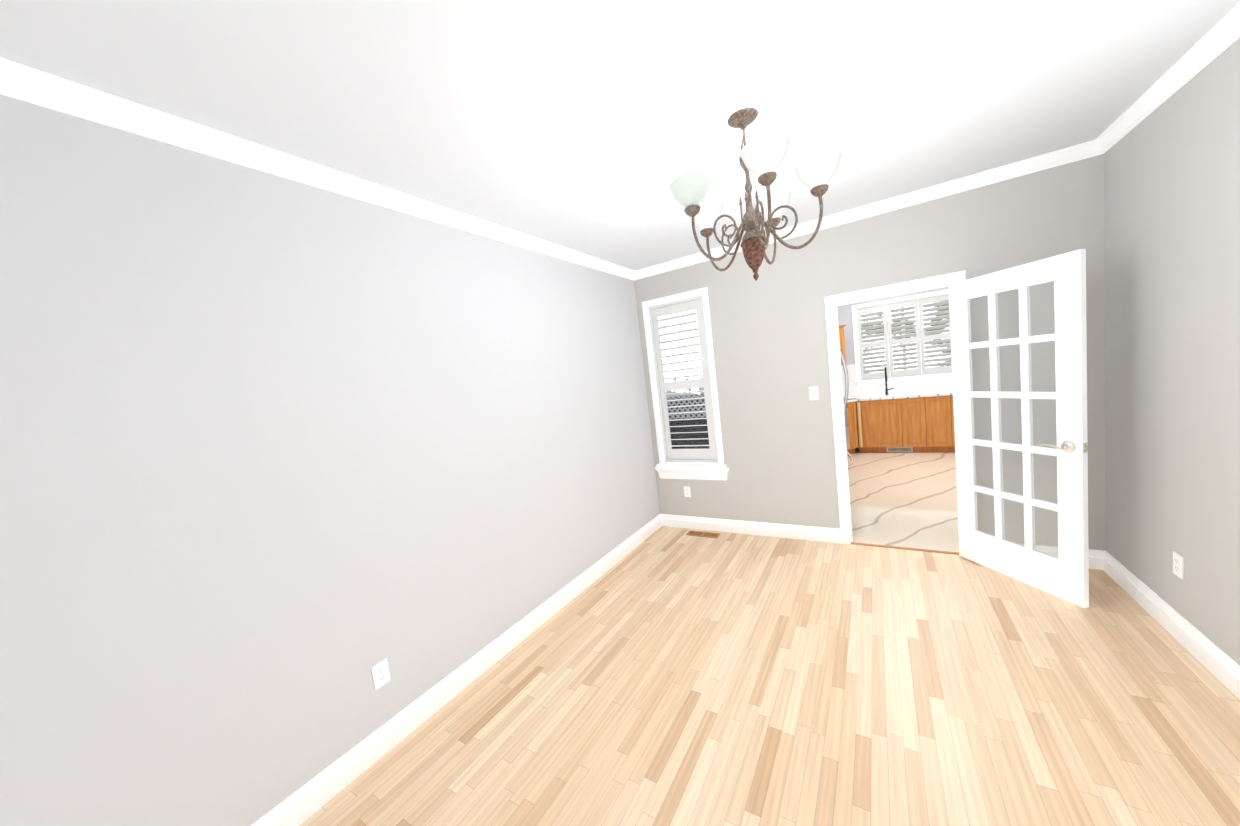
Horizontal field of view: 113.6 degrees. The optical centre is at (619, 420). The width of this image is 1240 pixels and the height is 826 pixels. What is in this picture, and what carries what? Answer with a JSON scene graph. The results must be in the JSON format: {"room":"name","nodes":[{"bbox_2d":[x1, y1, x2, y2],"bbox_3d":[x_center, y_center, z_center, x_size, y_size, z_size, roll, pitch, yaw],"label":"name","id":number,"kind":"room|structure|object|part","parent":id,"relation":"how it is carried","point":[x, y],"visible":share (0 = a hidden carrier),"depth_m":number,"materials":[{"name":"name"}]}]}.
{"room":"empty dining room","nodes":[
{"label":"empty dining room","id":0,"kind":"room"},
{"bbox_2d":[0,94,659,825],"bbox_3d":[-0.934,0.136,2.523,0.120,2.740,4.750,-3,6,32],"label":"wall","id":1,"kind":"structure","parent":0,"point":[286,466],"depth_m":1.60,"materials":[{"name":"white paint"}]},
{"bbox_2d":[0,57,635,280],"bbox_3d":[-1.018,-1.183,2.351,0.052,0.080,4.510,-3,6,32],"label":"crown molding","id":2,"kind":"structure","parent":1,"relation":"attached to","point":[116,112],"depth_m":1.58,"materials":[{"name":"white wood"}]},
{"bbox_2d":[371,658,390,689],"bbox_3d":[-1.152,1.226,1.959,0.008,0.116,0.072,-3,6,32],"label":"outlet","id":3,"kind":"object","parent":1,"relation":"attached to","point":[380,674],"visible":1,"depth_m":1.96,"materials":[{"name":"white plastic"}]},
{"bbox_2d":[251,514,662,825],"bbox_3d":[-0.722,1.423,2.609,0.017,0.130,4.510,-3,6,32],"label":"baseboard","id":4,"kind":"structure","parent":1,"relation":"attached to","point":[299,806],"depth_m":2.12,"materials":[{"name":"white wood"}]},
{"bbox_2d":[0,0,1239,270],"bbox_3d":[0.354,-1.352,1.465,3.570,0.100,4.750,-3,6,32],"label":"ceiling","id":5,"kind":"structure","parent":0,"point":[594,128],"depth_m":1.57,"materials":[{"name":"white paint"}]},
{"bbox_2d":[669,107,841,280],"bbox_3d":[0.612,-1.006,1.861,0.722,0.720,0.722,-3,6,32],"label":"chandelier","id":6,"kind":"object","parent":5,"relation":"hanging from","point":[763,157],"visible":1,"depth_m":1.78,"materials":[{"name":"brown metal"}]},
{"bbox_3d":[0.609,-1.033,1.859,0.722,0.106,0.723,-3,6,32],"label":"lamp shade","id":7,"kind":"part","parent":6,"relation":"part of","materials":[{"name":"white glass"}]},
{"bbox_2d":[299,447,1239,825],"bbox_3d":[2.427,1.097,3.320,4.840,0.100,9.340,-3,6,32],"label":"floor","id":8,"kind":"structure","parent":0,"point":[667,676],"depth_m":1.93,"materials":[{"name":"brown wood"}]},
{"bbox_2d":[686,530,719,537],"bbox_3d":[0.841,1.156,4.113,0.330,0.005,0.115,-3,6,32],"label":"floor vent","id":9,"kind":"object","parent":8,"relation":"in","point":[703,534],"visible":1,"depth_m":4.10,"materials":[{"name":"brown"}]},
{"bbox_2d":[840,348,853,466],"bbox_3d":[1.868,0.106,4.168,0.886,1.830,0.900,-3,6,32],"label":"fridge","id":10,"kind":"object","parent":8,"relation":"on","point":[846,391],"visible":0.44,"depth_m":3.86,"materials":[{"name":"silver metal"}]},
{"bbox_2d":[847,404,860,453],"bbox_3d":[3.524,0.144,6.814,0.791,0.865,0.787,-3,6,32],"label":"base cabinet","id":11,"kind":"object","parent":8,"relation":"on","point":[852,408],"depth_m":6.59,"materials":[{"name":"brown wood"}]},
{"bbox_2d":[844,405,849,449],"bbox_3d":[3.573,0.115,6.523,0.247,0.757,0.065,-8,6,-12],"label":"dishwasher","id":12,"kind":"object","parent":11,"relation":"in","point":[847,429],"visible":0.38,"depth_m":6.56,"materials":[{"name":"silver metal"}]},
{"bbox_2d":[857,396,908,452],"bbox_3d":[4.260,0.069,6.678,0.708,0.865,0.635,-3,6,32],"label":"base cabinet","id":13,"kind":"object","parent":8,"relation":"on","point":[881,424],"depth_m":6.42,"materials":[{"name":"brown wood"}]},
{"bbox_2d":[843,388,952,403],"bbox_3d":[4.680,-0.381,6.103,3.624,0.035,1.031,-3,6,32],"label":"countertop","id":14,"kind":"structure","parent":13,"relation":"on","point":[940,391],"depth_m":6.40,"materials":[{"name":"white stone"}]},
{"bbox_2d":[885,367,893,394],"bbox_3d":[4.338,-0.634,6.549,0.128,0.458,0.230,-3,6,32],"label":"faucet","id":15,"kind":"object","parent":14,"relation":"on","point":[886,391],"visible":1,"depth_m":6.64,"materials":[{"name":"black"}]},
{"bbox_2d":[886,447,912,451],"bbox_3d":[4.415,0.463,6.415,0.340,0.076,0.007,-3,6,32],"label":"air vent","id":16,"kind":"object","parent":13,"relation":"attached to","point":[899,449],"visible":1,"depth_m":6.41,"materials":[{"name":"white metal"}]},
{"bbox_2d":[905,396,932,451],"bbox_3d":[4.647,0.044,6.456,0.416,0.865,0.594,-3,6,32],"label":"base cabinet","id":17,"kind":"object","parent":8,"relation":"on","point":[917,416],"depth_m":6.16,"materials":[{"name":"brown wood"}]},
{"bbox_2d":[933,396,954,451],"bbox_3d":[4.900,0.030,6.295,0.416,0.865,0.594,-3,6,32],"label":"base cabinet","id":18,"kind":"object","parent":8,"relation":"on","point":[943,411],"depth_m":6.02,"materials":[{"name":"brown wood"}]},
{"bbox_2d":[634,154,1105,550],"bbox_3d":[1.735,-0.279,3.542,3.330,2.740,0.120,-3,6,32],"label":"wall","id":19,"kind":"structure","parent":0,"point":[769,337],"depth_m":3.26,"materials":[{"name":"grey paint"}]},
{"bbox_2d":[642,287,728,480],"bbox_3d":[0.660,-0.323,4.174,0.807,1.890,0.175,-3,6,32],"label":"window","id":20,"kind":"structure","parent":19,"relation":"in","point":[703,292],"depth_m":4.15,"materials":[{"name":"white wood"}]},
{"bbox_2d":[648,295,717,462],"bbox_3d":[0.652,-0.379,4.167,0.591,1.651,0.071,-3,6,32],"label":"blinds","id":21,"kind":"object","parent":20,"relation":"attached to","point":[709,455],"visible":0.96,"depth_m":4.14,"materials":[{"name":"white plastic"}]},
{"bbox_3d":[0.689,-0.389,4.225,0.591,1.651,0.030,-3,6,32],"label":"dining room window sash","id":22,"kind":"part","parent":20,"relation":"part of","materials":[{"name":"white wood"}]},
{"bbox_2d":[684,486,690,496],"bbox_3d":[0.710,0.756,4.282,0.072,0.116,0.008,-3,6,32],"label":"outlet","id":23,"kind":"object","parent":19,"relation":"attached to","point":[687,491],"visible":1,"depth_m":4.28,"materials":[{"name":"white plastic"}]},
{"bbox_2d":[663,514,840,543],"bbox_3d":[1.203,1.059,4.021,1.730,0.130,0.017,-3,6,32],"label":"baseboard","id":24,"kind":"structure","parent":19,"relation":"attached to","point":[822,534],"depth_m":3.94,"materials":[{"name":"white wood"}]},
{"bbox_2d":[809,386,818,399],"bbox_3d":[1.675,-0.231,3.508,0.072,0.116,0.014,-3,6,32],"label":"light switch","id":25,"kind":"object","parent":19,"relation":"attached to","point":[813,393],"visible":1,"depth_m":3.51,"materials":[{"name":"white plastic"}]},
{"bbox_2d":[636,141,1099,279],"bbox_3d":[1.533,-1.581,3.344,3.210,0.080,0.052,-3,6,32],"label":"crown molding","id":26,"kind":"structure","parent":19,"relation":"attached to","point":[1078,152],"depth_m":2.94,"materials":[{"name":"white wood"}]},
{"bbox_2d":[824,270,965,543],"bbox_3d":[2.233,-0.002,3.278,0.905,2.125,0.160,-3,6,32],"label":"door frame","id":27,"kind":"structure","parent":19,"relation":"attached to","point":[953,277],"depth_m":3.38,"materials":[{"name":"white wood"}]},
{"bbox_2d":[851,542,958,554],"bbox_3d":[2.333,1.054,3.339,0.755,0.004,0.035,-3,6,32],"label":"trim","id":28,"kind":"structure","parent":19,"relation":"attached to","point":[916,549],"depth_m":3.32,"materials":[{"name":"brown wood"}]},
{"bbox_2d":[949,249,1088,607],"bbox_3d":[2.542,0.059,2.639,0.155,2.030,0.771,-8,5,-8],"label":"french door","id":29,"kind":"structure","parent":19,"relation":"in","point":[1064,574],"depth_m":2.53,"materials":[{"name":"white wood"}]},
{"bbox_2d":[1018,543,1098,568],"bbox_3d":[2.964,0.956,2.903,0.635,0.130,0.017,-3,6,32],"label":"baseboard","id":30,"kind":"structure","parent":19,"relation":"attached to","point":[1093,555],"depth_m":2.75,"materials":[{"name":"white wood"}]},
{"bbox_2d":[837,287,950,446],"bbox_3d":[5.174,-0.960,6.388,3.050,2.740,0.120,-3,6,32],"label":"wall","id":31,"kind":"structure","parent":0,"point":[844,314],"depth_m":6.99,"materials":[{"name":"grey paint"}]},
{"bbox_2d":[851,289,951,385],"bbox_3d":[4.640,-1.309,6.633,1.440,1.370,0.170,-3,6,32],"label":"window","id":32,"kind":"structure","parent":31,"relation":"in","point":[858,381],"depth_m":6.71,"materials":[{"name":"white wood"}]},
{"bbox_2d":[857,294,951,379],"bbox_3d":[4.636,-1.319,6.628,1.272,1.202,0.061,-3,6,32],"label":"blinds","id":33,"kind":"object","parent":32,"relation":"attached to","point":[919,334],"visible":0.88,"depth_m":6.61,"materials":[{"name":"grey wood"}]},
{"bbox_3d":[4.669,-1.333,6.682,1.300,1.220,0.030,-3,6,32],"label":"kitchen window sash","id":34,"kind":"part","parent":32,"relation":"part of","materials":[{"name":"white wood"}]},
{"bbox_2d":[1104,38,1239,664],"bbox_3d":[1.975,-0.033,0.676,0.120,2.740,4.750,-3,6,32],"label":"wall","id":35,"kind":"structure","parent":0,"point":[1172,282],"depth_m":1.96,"materials":[{"name":"grey paint"}]},
{"bbox_2d":[1092,2,1239,156],"bbox_3d":[1.746,-1.344,0.596,0.052,0.080,4.510,-3,6,32],"label":"crown molding","id":36,"kind":"structure","parent":35,"relation":"attached to","point":[1227,30],"depth_m":1.84,"materials":[{"name":"white wood"}]},
{"bbox_2d":[1099,550,1239,699],"bbox_3d":[2.070,1.260,0.836,0.017,0.130,4.510,-3,6,32],"label":"baseboard","id":37,"kind":"structure","parent":35,"relation":"attached to","point":[1224,668],"depth_m":2.06,"materials":[{"name":"white wood"}]},
{"bbox_2d":[1173,551,1183,578],"bbox_3d":[2.816,0.732,2.050,0.008,0.116,0.072,-3,6,32],"label":"outlet","id":38,"kind":"object","parent":35,"relation":"attached to","point":[1178,565],"visible":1,"depth_m":2.04,"materials":[{"name":"white plastic"}]},
{"label":"outside","id":39,"kind":"structure","parent":0,"visible":0},
{"bbox_2d":[658,310,709,448],"bbox_3d":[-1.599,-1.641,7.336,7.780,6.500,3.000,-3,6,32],"label":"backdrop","id":40,"kind":"structure","parent":39,"point":[703,429],"depth_m":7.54,"materials":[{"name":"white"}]},
{"bbox_2d":[860,300,950,373],"bbox_3d":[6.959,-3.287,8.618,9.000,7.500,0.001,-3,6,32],"label":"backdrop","id":41,"kind":"structure","parent":39,"point":[907,337],"depth_m":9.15,"materials":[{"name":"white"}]},
{"bbox_3d":[3.430,-0.824,7.136,0.706,2.740,0.706,-3,6,32],"label":"wall","id":42,"kind":"structure","parent":0,"visible":0},
{"bbox_2d":[839,325,845,364],"bbox_3d":[3.440,-1.222,6.840,0.621,0.660,0.370,-8,6,-12],"label":"upper cabinet","id":43,"kind":"object","parent":42,"relation":"attached to","point":[841,338],"visible":0.15,"depth_m":6.73,"materials":[{"name":"brown wood"}]}
]}

